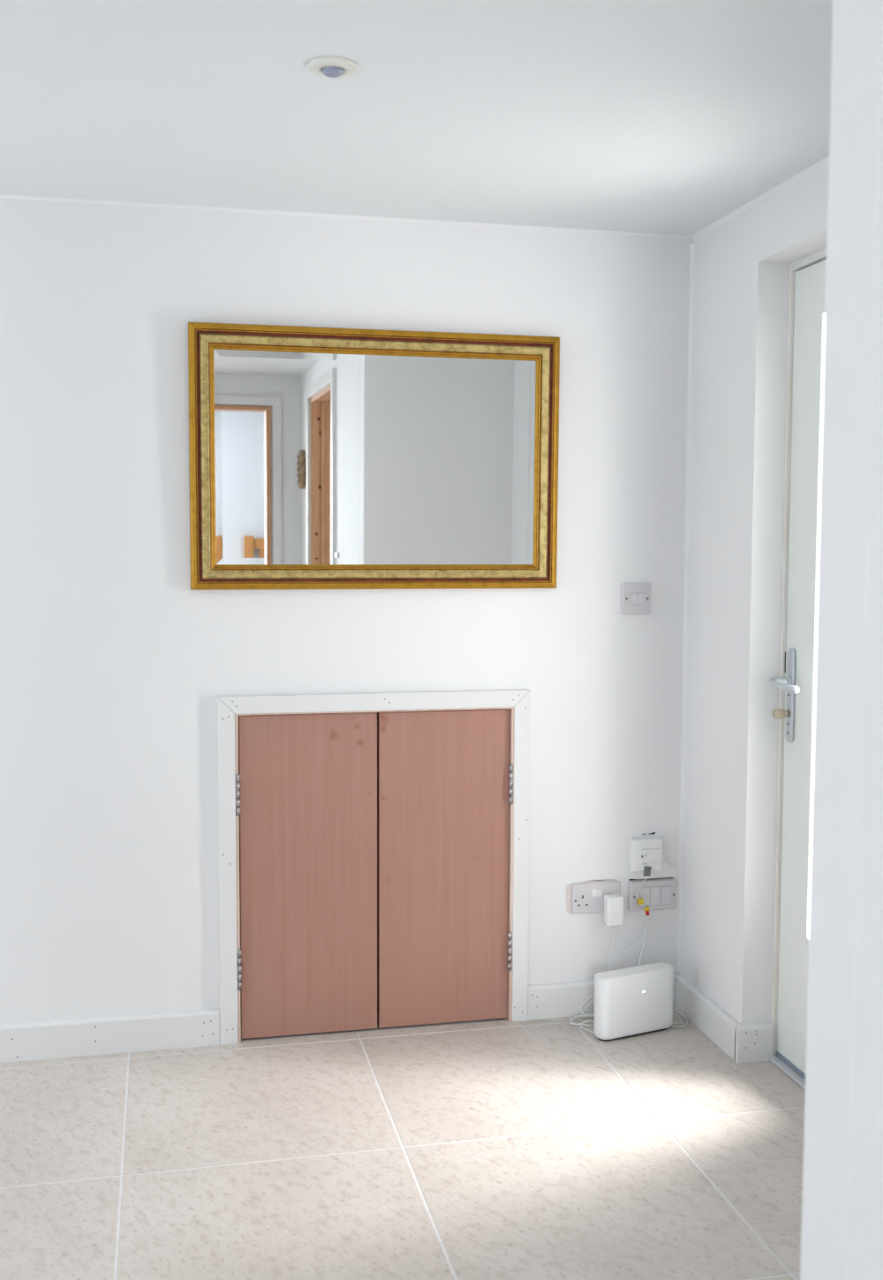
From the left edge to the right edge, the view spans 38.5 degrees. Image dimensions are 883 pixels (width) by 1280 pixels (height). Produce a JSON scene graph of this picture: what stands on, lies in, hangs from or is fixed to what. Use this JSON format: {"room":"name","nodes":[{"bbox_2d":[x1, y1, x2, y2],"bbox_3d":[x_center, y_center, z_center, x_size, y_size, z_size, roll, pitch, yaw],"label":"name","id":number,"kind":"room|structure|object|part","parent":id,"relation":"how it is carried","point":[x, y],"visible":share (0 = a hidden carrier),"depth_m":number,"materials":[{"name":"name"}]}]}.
{"room":"entrance hall","nodes":[
{"label":"entrance hall","id":0,"kind":"room"},
{"bbox_2d":[237,712,377,1019],"bbox_3d":[-0.256,0.598,3.829,0.804,0.950,0.500,-1,4,-12],"label":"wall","id":1,"kind":"structure","parent":0,"point":[377,712],"depth_m":4.06,"materials":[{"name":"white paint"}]},
{"bbox_2d":[0,197,692,1023],"bbox_3d":[-1.111,0.040,3.279,4.080,2.300,0.120,-1,4,-12],"label":"wall","id":2,"kind":"structure","parent":0,"point":[114,670],"depth_m":3.34,"materials":[{"name":"white paint"}]},
{"bbox_2d":[0,1008,219,1062],"bbox_3d":[-1.785,1.054,3.136,2.436,0.096,0.018,-1,4,-12],"label":"baseboard","id":3,"kind":"structure","parent":2,"relation":"attached to","point":[199,1027],"depth_m":3.33,"materials":[{"name":"white wood"}]},
{"bbox_2d":[0,194,692,239],"bbox_3d":[-1.133,-1.098,3.123,3.760,0.007,0.007,-1,4,-12],"label":"trim","id":4,"kind":"structure","parent":2,"relation":"attached to","point":[3,196],"depth_m":3.31,"materials":[{"name":"white paint"}]},
{"bbox_2d":[188,322,559,589],"bbox_3d":[-0.165,-0.477,3.366,0.991,0.683,0.030,-1,5,-12],"label":"mirror","id":5,"kind":"object","parent":2,"relation":"attached to","point":[320,457],"visible":1,"depth_m":3.36,"materials":[{"name":"gold metal"}]},
{"bbox_3d":[-0.617,-0.471,3.267,0.066,0.683,0.029,-1,5,-12],"label":"frame rail","id":6,"kind":"part","parent":5,"relation":"part of","materials":[{"name":"gold metal"}]},
{"bbox_3d":[-0.168,-0.170,3.394,0.991,0.066,0.029,-1,5,-12],"label":"frame rail","id":7,"kind":"part","parent":5,"relation":"part of","materials":[{"name":"gold metal"}]},
{"bbox_3d":[-0.163,-0.785,3.338,0.991,0.066,0.029,-1,5,-12],"label":"frame rail","id":8,"kind":"part","parent":5,"relation":"part of","materials":[{"name":"gold metal"}]},
{"bbox_3d":[-0.166,-0.478,3.370,0.826,0.518,0.001,-1,5,-12],"label":"glass","id":9,"kind":"part","parent":5,"relation":"part of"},
{"bbox_3d":[0.286,-0.483,3.466,0.066,0.683,0.029,-1,5,-12],"label":"frame rail","id":10,"kind":"part","parent":5,"relation":"part of","materials":[{"name":"gold metal"}]},
{"bbox_2d":[565,879,617,914],"bbox_3d":[0.428,0.733,3.610,0.154,0.095,0.001,-1,4,-12],"label":"plaster patch","id":11,"kind":"object","parent":2,"relation":"attached to","point":[568,886],"visible":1,"depth_m":3.60,"materials":[{"name":"beige paint"}]},
{"bbox_2d":[571,880,620,913],"bbox_3d":[0.441,0.734,3.607,0.146,0.086,0.014,-1,4,-12],"label":"wall socket","id":12,"kind":"object","parent":2,"relation":"attached to","point":[585,897],"visible":0.8,"depth_m":3.60,"materials":[{"name":"grey plastic"}]},
{"bbox_2d":[602,894,623,931],"bbox_3d":[0.486,0.773,3.590,0.050,0.102,0.052,-1,4,-12],"label":"plug adapter","id":13,"kind":"object","parent":12,"relation":"attached to","point":[613,904],"visible":1,"depth_m":3.56,"materials":[{"name":"white plastic"}]},
{"bbox_2d":[609,931,613,971],"bbox_3d":[0.474,0.949,3.572,0.022,0.250,0.051,1,4,9],"label":"power cable","id":14,"kind":"object","parent":13,"relation":"hanging from","point":[613,931],"visible":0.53,"depth_m":3.59,"materials":[{"name":"white plastic"}]},
{"bbox_2d":[527,973,681,1020],"bbox_3d":[0.469,1.024,3.632,0.466,0.096,0.018,-1,4,-12],"label":"baseboard","id":15,"kind":"structure","parent":2,"relation":"attached to","point":[555,999],"depth_m":3.60,"materials":[{"name":"white wood"}]},
{"bbox_2d":[617,930,645,969],"bbox_3d":[0.527,0.937,3.591,0.056,0.216,0.128,3,5,35],"label":"cable","id":16,"kind":"object","parent":2,"relation":"attached to","point":[644,930],"visible":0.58,"depth_m":3.61,"materials":[{"name":"white plastic"}]},
{"bbox_2d":[621,582,650,614],"bbox_3d":[0.550,-0.117,3.566,0.087,0.088,0.015,-1,4,-12],"label":"light switch","id":17,"kind":"object","parent":2,"relation":"attached to","point":[636,597],"visible":1,"depth_m":3.56,"materials":[{"name":"grey plastic"}]},
{"bbox_2d":[629,877,672,880],"bbox_3d":[0.604,0.688,3.646,0.134,0.006,0.001,-1,4,-12],"label":"plaster gap","id":18,"kind":"object","parent":2,"relation":"attached to","point":[662,877],"visible":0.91,"depth_m":3.65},
{"bbox_2d":[629,835,674,878],"bbox_3d":[0.607,0.623,3.624,0.136,0.117,0.035,-1,4,-12],"label":"box","id":19,"kind":"object","parent":2,"relation":"attached to","point":[647,851],"visible":1,"depth_m":3.61,"materials":[{"name":"white plastic"}]},
{"bbox_2d":[628,879,676,911],"bbox_3d":[0.609,0.735,3.643,0.146,0.086,0.016,-1,4,-12],"label":"switch","id":20,"kind":"object","parent":2,"relation":"attached to","point":[656,894],"visible":1,"depth_m":3.64,"materials":[{"name":"grey plastic"}]},
{"bbox_2d":[677,243,693,972],"bbox_3d":[0.695,-0.069,3.604,0.009,2.080,0.009,-1,4,-12],"label":"trim","id":21,"kind":"structure","parent":2,"relation":"attached to","point":[691,247],"depth_m":3.60,"materials":[{"name":"white paint"}]},
{"bbox_2d":[0,1008,805,1279],"bbox_3d":[-0.661,1.300,1.218,4.040,0.100,4.515,-1,4,-12],"label":"floor","id":22,"kind":"structure","parent":0,"point":[502,1148],"depth_m":2.77,"materials":[{"name":"tile"}]},
{"bbox_2d":[216,689,530,1045],"bbox_3d":[-0.188,0.607,3.514,0.856,0.940,0.140,-1,4,-12],"label":"door","id":23,"kind":"structure","parent":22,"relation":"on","point":[300,953],"depth_m":3.46,"materials":[{"name":"brown wood"}]},
{"bbox_3d":[-0.359,0.637,3.434,0.371,0.880,0.018,-1,4,-12],"label":"door","id":24,"kind":"part","parent":23,"relation":"part of","materials":[{"name":"brown wood"}]},
{"bbox_3d":[0.007,0.632,3.515,0.367,0.880,0.018,-1,4,-12],"label":"door","id":25,"kind":"part","parent":23,"relation":"part of","materials":[{"name":"brown wood"}]},
{"bbox_2d":[569,993,594,1033],"bbox_3d":[0.444,1.035,3.530,0.163,0.086,0.118,3,5,36],"label":"cable coil","id":26,"kind":"object","parent":22,"relation":"on","point":[572,1019],"visible":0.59,"depth_m":3.57,"materials":[{"name":"white plastic"}]},
{"bbox_2d":[593,962,673,1041],"bbox_3d":[0.530,0.995,3.480,0.247,0.176,0.063,-2,5,-26],"label":"router","id":27,"kind":"object","parent":22,"relation":"on","point":[637,1000],"visible":1,"depth_m":3.45,"materials":[{"name":"white plastic"}]},
{"bbox_3d":[0.530,0.909,3.474,0.239,0.005,0.054,-2,5,-26],"label":"panel","id":28,"kind":"part","parent":27,"relation":"part of","materials":[{"name":"white plastic"}]},
{"bbox_2d":[636,865,651,965],"bbox_3d":[0.581,0.828,3.565,0.040,0.363,0.120,0,4,-6],"label":"cable","id":29,"kind":"object","parent":27,"relation":"attached to","point":[647,869],"visible":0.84,"depth_m":3.61,"materials":[{"name":"white plastic"}]},
{"bbox_2d":[670,1008,688,1027],"bbox_3d":[0.654,1.066,3.564,0.099,0.021,0.090,-4,6,-43],"label":"cable coil","id":30,"kind":"object","parent":22,"relation":"on","point":[673,1009],"visible":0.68,"depth_m":3.56,"materials":[{"name":"white plastic"}]},
{"bbox_2d":[0,0,832,235],"bbox_3d":[0.509,-0.908,-0.039,5.840,0.100,7.140,-1,4,-12],"label":"ceiling","id":31,"kind":"structure","parent":0,"point":[656,116],"depth_m":2.49,"materials":[{"name":"white paint"}]},
{"bbox_2d":[307,55,358,77],"bbox_3d":[-0.196,-1.026,2.281,0.092,0.018,0.092,-1,4,-12],"label":"ceiling sensor","id":32,"kind":"object","parent":31,"relation":"attached to","point":[330,66],"visible":1,"depth_m":2.26,"materials":[{"name":"beige plastic"}]},
{"bbox_2d":[679,163,828,1024],"bbox_3d":[0.999,0.089,2.721,0.200,2.300,1.884,-1,4,-12],"label":"wall","id":33,"kind":"structure","parent":0,"point":[741,292],"depth_m":3.30,"materials":[{"name":"white paint"}]},
{"bbox_2d":[676,975,773,1063],"bbox_3d":[0.773,1.036,3.485,0.099,0.096,0.402,-1,4,-12],"label":"baseboard","id":34,"kind":"structure","parent":33,"relation":"attached to","point":[744,1042],"depth_m":3.36,"materials":[{"name":"white wood"}]},
{"bbox_2d":[691,155,828,240],"bbox_3d":[0.901,-1.050,2.613,0.009,0.012,1.876,-1,4,-12],"label":"trim","id":35,"kind":"structure","parent":33,"relation":"attached to","point":[824,161],"depth_m":3.10,"materials":[{"name":"white paint"}]},
{"bbox_2d":[768,247,826,1090],"bbox_3d":[0.973,0.110,2.805,0.136,2.045,0.908,-1,4,-12],"label":"door","id":36,"kind":"structure","parent":33,"relation":"in","point":[795,683],"depth_m":3.17,"materials":[{"name":"beige paint"}]},
{"bbox_3d":[0.848,0.112,3.146,0.056,0.025,0.140,1,4,5],"label":"lever","id":37,"kind":"part","parent":36,"relation":"part of","materials":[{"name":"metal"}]},
{"bbox_3d":[1.002,0.110,2.812,0.075,2.045,0.908,-1,4,-12],"label":"frame","id":38,"kind":"part","parent":36,"relation":"part of","materials":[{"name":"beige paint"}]},
{"bbox_3d":[0.884,0.141,3.205,0.010,0.241,0.033,-1,4,-12],"label":"handle plate","id":39,"kind":"part","parent":36,"relation":"part of","materials":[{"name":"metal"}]},
{"bbox_2d":[799,0,882,1279],"bbox_3d":[0.904,0.167,1.677,0.838,2.300,0.120,-1,4,-12],"label":"wall","id":40,"kind":"structure","parent":0,"point":[857,25],"depth_m":1.57,"materials":[{"name":"white paint"}]},
{"bbox_2d":[847,57,882,1279],"bbox_3d":[0.817,0.263,0.406,0.120,2.300,2.331,-1,4,-12],"label":"wall","id":41,"kind":"structure","parent":0,"point":[865,1237],"depth_m":1.51,"materials":[{"name":"white paint"}]}
]}

